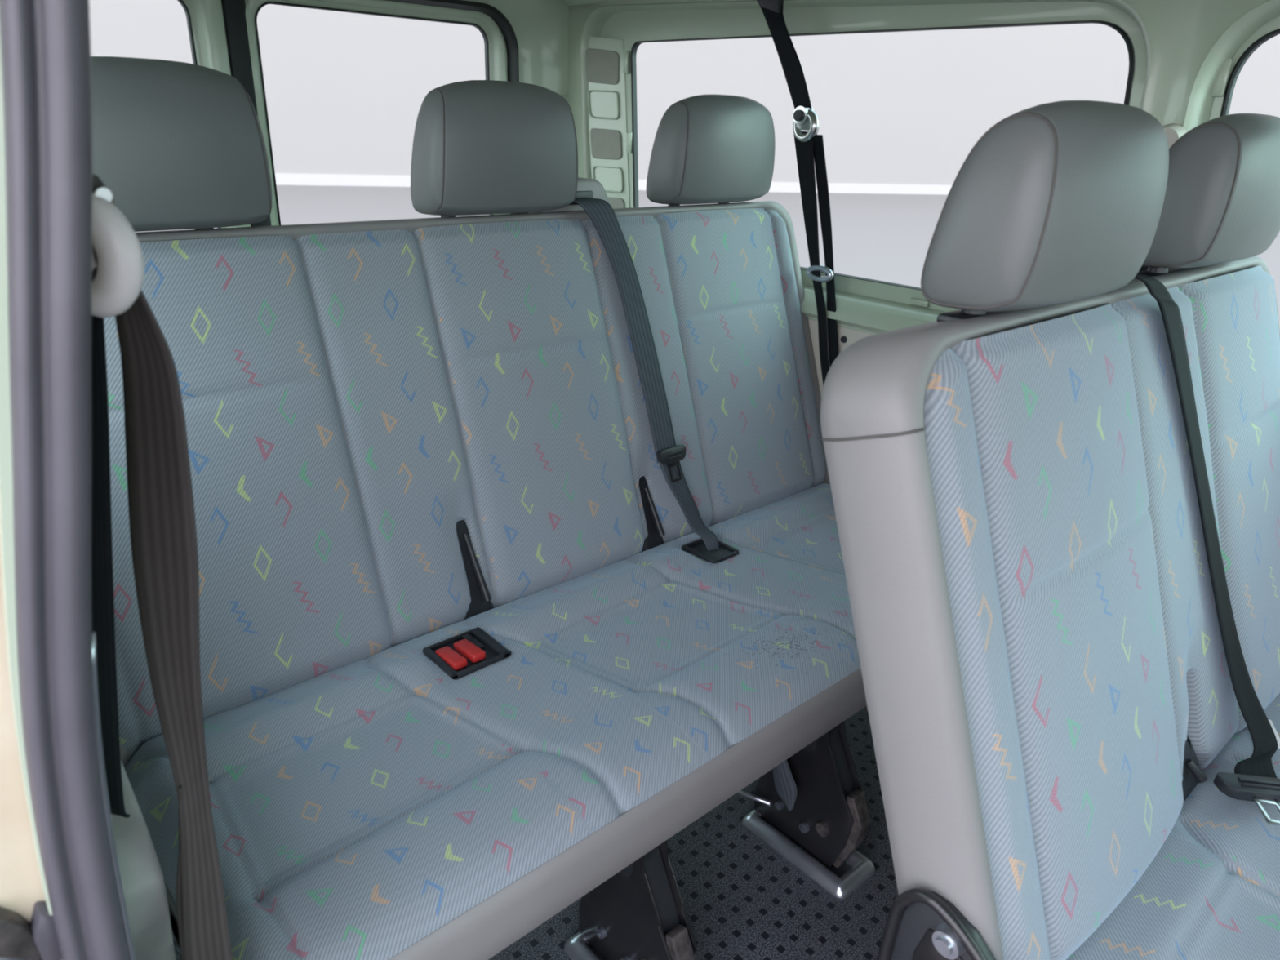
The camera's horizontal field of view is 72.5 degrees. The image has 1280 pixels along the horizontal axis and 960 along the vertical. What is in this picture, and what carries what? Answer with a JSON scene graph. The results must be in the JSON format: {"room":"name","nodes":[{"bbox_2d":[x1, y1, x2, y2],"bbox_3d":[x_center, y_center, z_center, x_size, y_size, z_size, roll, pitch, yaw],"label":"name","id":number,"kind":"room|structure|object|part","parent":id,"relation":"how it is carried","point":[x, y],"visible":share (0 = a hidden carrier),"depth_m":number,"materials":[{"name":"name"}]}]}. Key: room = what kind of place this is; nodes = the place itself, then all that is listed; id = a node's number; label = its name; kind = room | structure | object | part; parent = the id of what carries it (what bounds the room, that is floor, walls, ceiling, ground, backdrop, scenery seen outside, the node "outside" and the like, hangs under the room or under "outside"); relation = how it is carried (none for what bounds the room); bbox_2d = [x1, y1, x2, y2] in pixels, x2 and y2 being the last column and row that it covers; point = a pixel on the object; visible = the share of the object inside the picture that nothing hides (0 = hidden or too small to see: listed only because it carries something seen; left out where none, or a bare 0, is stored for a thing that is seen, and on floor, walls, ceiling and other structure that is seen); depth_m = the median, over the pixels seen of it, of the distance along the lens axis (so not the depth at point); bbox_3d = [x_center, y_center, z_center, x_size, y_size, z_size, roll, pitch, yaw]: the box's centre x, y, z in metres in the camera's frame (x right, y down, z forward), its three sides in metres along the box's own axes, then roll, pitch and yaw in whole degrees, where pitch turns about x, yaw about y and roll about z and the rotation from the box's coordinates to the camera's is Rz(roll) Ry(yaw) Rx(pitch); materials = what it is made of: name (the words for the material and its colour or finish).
{"room":"vehicle interior","nodes":[
{"label":"vehicle interior","id":0,"kind":"room"},
{"bbox_2d":[384,0,568,213],"bbox_3d":[-0.760,-0.385,2.001,1.540,1.470,0.089,-17,29,-39],"label":"wall","id":1,"kind":"structure","parent":0,"point":[535,33],"depth_m":2.14,"materials":[{"name":"paint"}]},
{"bbox_2d":[177,0,251,228],"bbox_3d":[-1.078,-0.287,1.774,0.602,1.342,0.047,-17,29,-39],"label":"door","id":2,"kind":"structure","parent":1,"relation":"in","point":[205,18],"depth_m":1.71,"materials":[{"name":"paint"}]},
{"bbox_2d":[221,0,271,226],"bbox_3d":[-0.836,-0.361,1.976,0.040,1.340,0.050,-17,29,-39],"label":"trim","id":3,"kind":"structure","parent":1,"relation":"attached to","point":[233,11],"depth_m":1.74,"materials":[{"name":"plastic"}]},
{"bbox_2d":[244,0,511,226],"bbox_3d":[-0.590,-0.438,2.180,0.622,1.342,0.047,-17,29,-39],"label":"window frame","id":4,"kind":"structure","parent":1,"relation":"in","point":[495,45],"depth_m":1.91,"materials":[{"name":"paint"}]},
{"bbox_2d":[172,706,898,959],"bbox_3d":[0.251,0.760,1.236,1.500,0.024,3.200,-17,29,-39],"label":"floor","id":5,"kind":"structure","parent":0,"point":[741,900],"depth_m":1.41,"materials":[{"name":"rubber"}]},
{"bbox_2d":[90,56,871,959],"bbox_3d":[-0.039,0.047,1.324,1.421,1.189,0.754,-17,29,-39],"label":"seat","id":6,"kind":"object","parent":5,"relation":"on","point":[472,661],"visible":0.84,"depth_m":1.19,"materials":[{"name":"fabric"}]},
{"bbox_2d":[164,880,179,944],"bbox_3d":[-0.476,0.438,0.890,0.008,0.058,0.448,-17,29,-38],"label":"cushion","id":7,"kind":"object","parent":6,"relation":"on","point":[170,885],"depth_m":0.87,"materials":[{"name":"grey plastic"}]},
{"bbox_3d":[-0.293,-0.400,1.332,0.026,0.055,0.026,-17,29,-38],"label":"post","id":8,"kind":"part","parent":6,"relation":"part of","materials":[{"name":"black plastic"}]},
{"bbox_3d":[-0.241,0.240,1.216,0.094,0.008,0.083,-17,29,-38],"label":"frame","id":9,"kind":"part","parent":6,"relation":"part of","materials":[{"name":"black plastic"}]},
{"bbox_3d":[-0.181,-0.094,1.441,1.421,0.647,0.308,-17,29,-38],"label":"backrest","id":10,"kind":"part","parent":6,"relation":"part of","materials":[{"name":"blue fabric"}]},
{"bbox_2d":[568,191,592,205],"bbox_3d":[-0.112,-0.470,1.456,0.085,0.022,0.006,-17,29,-38],"label":"outlet","id":11,"kind":"object","parent":6,"relation":"attached to","point":[580,194],"depth_m":1.46,"materials":[{"name":"black plastic"}]},
{"bbox_3d":[-0.004,0.557,1.202,0.047,0.330,0.197,-17,29,-38],"label":"leg","id":12,"kind":"part","parent":6,"relation":"part of","materials":[{"name":"black paint"}]},
{"bbox_2d":[573,197,719,550],"bbox_3d":[0.019,-0.176,1.511,0.319,0.578,0.081,13,25,24],"label":"belt","id":13,"kind":"object","parent":6,"relation":"on","point":[602,214],"visible":0.98,"depth_m":1.51,"materials":[{"name":"black fabric"}]},
{"bbox_3d":[0.011,0.583,1.193,0.037,0.256,0.130,-17,29,-38],"label":"plate","id":14,"kind":"part","parent":6,"relation":"part of","materials":[{"name":"black plastic"}]},
{"bbox_3d":[0.124,0.122,1.531,0.068,0.006,0.077,-17,29,-38],"label":"frame","id":15,"kind":"part","parent":6,"relation":"part of","materials":[{"name":"black plastic"}]},
{"bbox_3d":[0.164,0.557,1.573,0.008,0.070,0.183,-17,29,-38],"label":"lock rod","id":16,"kind":"part","parent":6,"relation":"part of","materials":[{"name":"metal"}]},
{"bbox_3d":[0.291,0.465,1.447,0.047,0.330,0.197,-17,29,-38],"label":"leg","id":17,"kind":"part","parent":6,"relation":"part of","materials":[{"name":"black paint"}]},
{"bbox_3d":[0.306,0.491,1.439,0.037,0.256,0.130,-17,29,-38],"label":"plate","id":18,"kind":"part","parent":6,"relation":"part of","materials":[{"name":"black plastic"}]},
{"bbox_2d":[564,931,604,959],"bbox_3d":[-0.007,0.716,1.260,0.102,0.022,0.224,-17,29,-39],"label":"seat leg","id":19,"kind":"object","parent":5,"relation":"on","point":[576,947],"visible":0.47,"depth_m":1.29,"materials":[{"name":"metal"}]},
{"bbox_2d":[742,808,875,900],"bbox_3d":[0.288,0.624,1.506,0.102,0.022,0.224,-17,29,-39],"label":"mounting bracket","id":20,"kind":"object","parent":5,"relation":"on","point":[841,882],"visible":0.7,"depth_m":1.46,"materials":[{"name":"metal"}]},
{"bbox_2d":[820,100,1279,959],"bbox_3d":[0.715,0.258,0.913,0.993,1.183,0.738,-17,29,-39],"label":"seat","id":21,"kind":"object","parent":5,"relation":"on","point":[1055,713],"visible":0.94,"depth_m":0.77,"materials":[{"name":"fabric"}]},
{"bbox_3d":[0.267,0.506,0.768,0.004,0.247,0.098,-17,29,-38],"label":"plate","id":22,"kind":"part","parent":21,"relation":"part of","materials":[{"name":"black paint"}]},
{"bbox_2d":[937,309,997,321],"bbox_3d":[0.294,-0.144,0.776,0.060,0.010,0.035,-17,29,-38],"label":"socket","id":23,"kind":"object","parent":21,"relation":"attached to","point":[966,315],"depth_m":0.76,"materials":[{"name":"black plastic"}]},
{"bbox_3d":[0.297,-0.148,0.777,0.026,0.058,0.026,-17,29,-38],"label":"post","id":24,"kind":"part","parent":21,"relation":"part of","materials":[{"name":"black plastic"}]},
{"bbox_2d":[1137,269,1173,276],"bbox_3d":[0.616,-0.244,1.044,0.060,0.010,0.035,-17,29,-38],"label":"socket","id":25,"kind":"object","parent":21,"relation":"attached to","point":[1149,273],"depth_m":1.03,"materials":[{"name":"black plastic"}]},
{"bbox_3d":[0.620,-0.249,1.046,0.026,0.060,0.026,-17,29,-38],"label":"post","id":26,"kind":"part","parent":21,"relation":"part of","materials":[{"name":"black plastic"}]},
{"bbox_2d":[1168,267,1187,270],"bbox_3d":[0.705,-0.272,1.118,0.060,0.010,0.035,-17,29,-38],"label":"socket","id":27,"kind":"object","parent":21,"relation":"attached to","point":[1169,268],"depth_m":1.10,"materials":[{"name":"black plastic"}]},
{"bbox_2d":[1133,274,1279,825],"bbox_3d":[0.625,0.053,0.978,0.335,0.548,0.185,18,28,34],"label":"belt","id":28,"kind":"object","parent":21,"relation":"on","point":[1254,778],"visible":0.91,"depth_m":0.99,"materials":[{"name":"black fabric"}]},
{"bbox_2d":[1267,719,1279,748],"bbox_3d":[0.797,0.319,1.108,0.023,0.001,0.067,11,24,19],"label":"paper tag","id":29,"kind":"object","parent":21,"relation":"on","point":[1277,735],"visible":0.25,"depth_m":1.10,"materials":[{"name":"white paper"}]},
{"bbox_2d":[568,0,1279,334],"bbox_3d":[0.796,-0.421,1.304,0.053,0.740,3.000,-17,29,-39],"label":"wall","id":30,"kind":"structure","parent":0,"point":[604,38],"depth_m":1.62,"materials":[{"name":"metal"}]},
{"bbox_2d":[559,0,622,6],"bbox_3d":[0.749,-0.724,1.092,0.142,0.060,2.960,-17,29,-39],"label":"trim","id":31,"kind":"structure","parent":30,"relation":"attached to","point":[566,2],"depth_m":2.10,"materials":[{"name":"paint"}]},
{"bbox_2d":[756,0,839,385],"bbox_3d":[0.335,-0.493,1.755,0.031,0.945,0.362,-19,31,-41],"label":"belt","id":32,"kind":"object","parent":31,"relation":"hanging from","point":[809,145],"visible":0.94,"depth_m":1.72,"materials":[{"name":"black fabric"}]},
{"bbox_3d":[0.321,-0.698,1.691,0.006,0.036,0.043,-17,29,-38],"label":"guide plate","id":33,"kind":"part","parent":32,"relation":"part of","materials":[{"name":"metal"}]},
{"bbox_3d":[-0.091,-0.935,2.172,0.099,0.068,0.009,17,27,31],"label":"pressed panel","id":34,"kind":"part","parent":30,"relation":"part of","materials":[{"name":"paint"}]},
{"bbox_3d":[-0.082,-0.767,2.225,0.099,0.065,0.009,17,27,31],"label":"pressed panel","id":35,"kind":"part","parent":30,"relation":"part of","materials":[{"name":"paint"}]},
{"bbox_3d":[-0.079,-0.828,2.208,0.032,0.535,0.174,-17,29,-38],"label":"pillar panel","id":36,"kind":"part","parent":30,"relation":"part of","materials":[{"name":"paint"}]},
{"bbox_2d":[808,319,875,396],"bbox_3d":[0.633,-0.045,1.610,0.022,0.354,1.400,-17,29,-39],"label":"trim","id":37,"kind":"structure","parent":30,"relation":"attached to","point":[846,337],"depth_m":1.80,"materials":[{"name":"plastic"}]},
{"bbox_2d":[800,283,946,333],"bbox_3d":[0.765,0.182,1.548,0.057,0.838,3.000,-17,29,-39],"label":"trim","id":38,"kind":"structure","parent":30,"relation":"attached to","point":[855,310],"depth_m":1.71,"materials":[{"name":"paint"}]},
{"bbox_2d":[1138,123,1186,271],"bbox_3d":[0.759,-0.337,1.316,0.027,0.373,0.070,-17,29,-39],"label":"belt","id":39,"kind":"object","parent":30,"relation":"attached to","point":[1174,131],"visible":0.03,"depth_m":1.25,"materials":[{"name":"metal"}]},
{"bbox_3d":[-0.829,0.014,1.027,0.030,1.440,1.490,-17,29,-39],"label":"wall","id":40,"kind":"structure","parent":0,"visible":0},
{"bbox_2d":[0,906,42,959],"bbox_3d":[-0.350,0.268,0.476,0.042,0.067,0.038,-17,29,-39],"label":"door latch","id":41,"kind":"structure","parent":40,"relation":"in","point":[16,938],"depth_m":0.48,"materials":[{"name":"metal"}]},
{"bbox_2d":[0,550,45,922],"bbox_3d":[-0.383,0.234,0.525,0.260,1.450,0.103,-17,29,-39],"label":"car body panel","id":42,"kind":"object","parent":40,"relation":"attached to","point":[20,882],"depth_m":0.47,"materials":[{"name":"beige paint"}]},
{"bbox_2d":[0,39,52,915],"bbox_3d":[-0.300,0.238,0.523,0.104,1.450,0.009,-17,29,-39],"label":"trim","id":43,"kind":"structure","parent":40,"relation":"attached to","point":[6,522],"depth_m":0.41,"materials":[{"name":"paint"}]},
{"bbox_2d":[30,900,62,959],"bbox_3d":[-0.338,0.260,0.498,0.013,0.043,0.017,-17,29,-39],"label":"buffer","id":44,"kind":"object","parent":40,"relation":"attached to","point":[42,925],"visible":0.94,"depth_m":0.49,"materials":[{"name":"grey plastic"}]},
{"bbox_2d":[0,0,136,959],"bbox_3d":[-0.284,0.237,0.526,0.130,1.450,0.026,-17,29,-39],"label":"door seal","id":45,"kind":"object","parent":40,"relation":"attached to","point":[46,44],"depth_m":0.41,"materials":[{"name":"grey rubber"}]},
{"bbox_2d":[111,760,175,959],"bbox_3d":[-0.613,0.445,0.989,0.036,0.689,0.696,-17,29,-39],"label":"trim","id":46,"kind":"structure","parent":40,"relation":"attached to","point":[142,878],"depth_m":0.66,"materials":[{"name":"grey plastic"}]},
{"bbox_2d":[91,173,233,959],"bbox_3d":[-0.327,0.149,0.594,0.100,0.678,0.051,8,23,13],"label":"belt","id":47,"kind":"object","parent":40,"relation":"hanging from","point":[162,523],"visible":0.79,"depth_m":0.57,"materials":[{"name":"brown fabric"}]},
{"bbox_3d":[-0.295,-0.139,0.469,0.024,0.049,0.006,-17,29,-38],"label":"guide plate","id":48,"kind":"part","parent":47,"relation":"part of","materials":[{"name":"plastic"}]},
{"label":"outside","id":49,"kind":"structure","parent":0,"visible":0},
{"bbox_2d":[134,185,1279,330],"bbox_3d":[-0.165,1.069,1.779,90.000,0.040,90.000,-17,29,-39],"label":"ground","id":50,"kind":"structure","parent":49,"point":[881,237],"depth_m":15.15,"materials":[{"name":"white"}]},
{"bbox_2d":[88,0,1279,185],"bbox_3d":[-0.025,-13.780,18.497,73.558,14.500,0.300,-4,23,-15],"label":"wall","id":51,"kind":"structure","parent":50,"relation":"on","point":[345,92],"depth_m":20.94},
{"bbox_2d":[275,173,951,195],"bbox_3d":[-0.223,-7.137,21.084,73.559,0.240,0.048,-4,23,-15],"label":"baseboard","id":52,"kind":"structure","parent":51,"relation":"attached to","point":[282,179],"depth_m":21.10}
]}

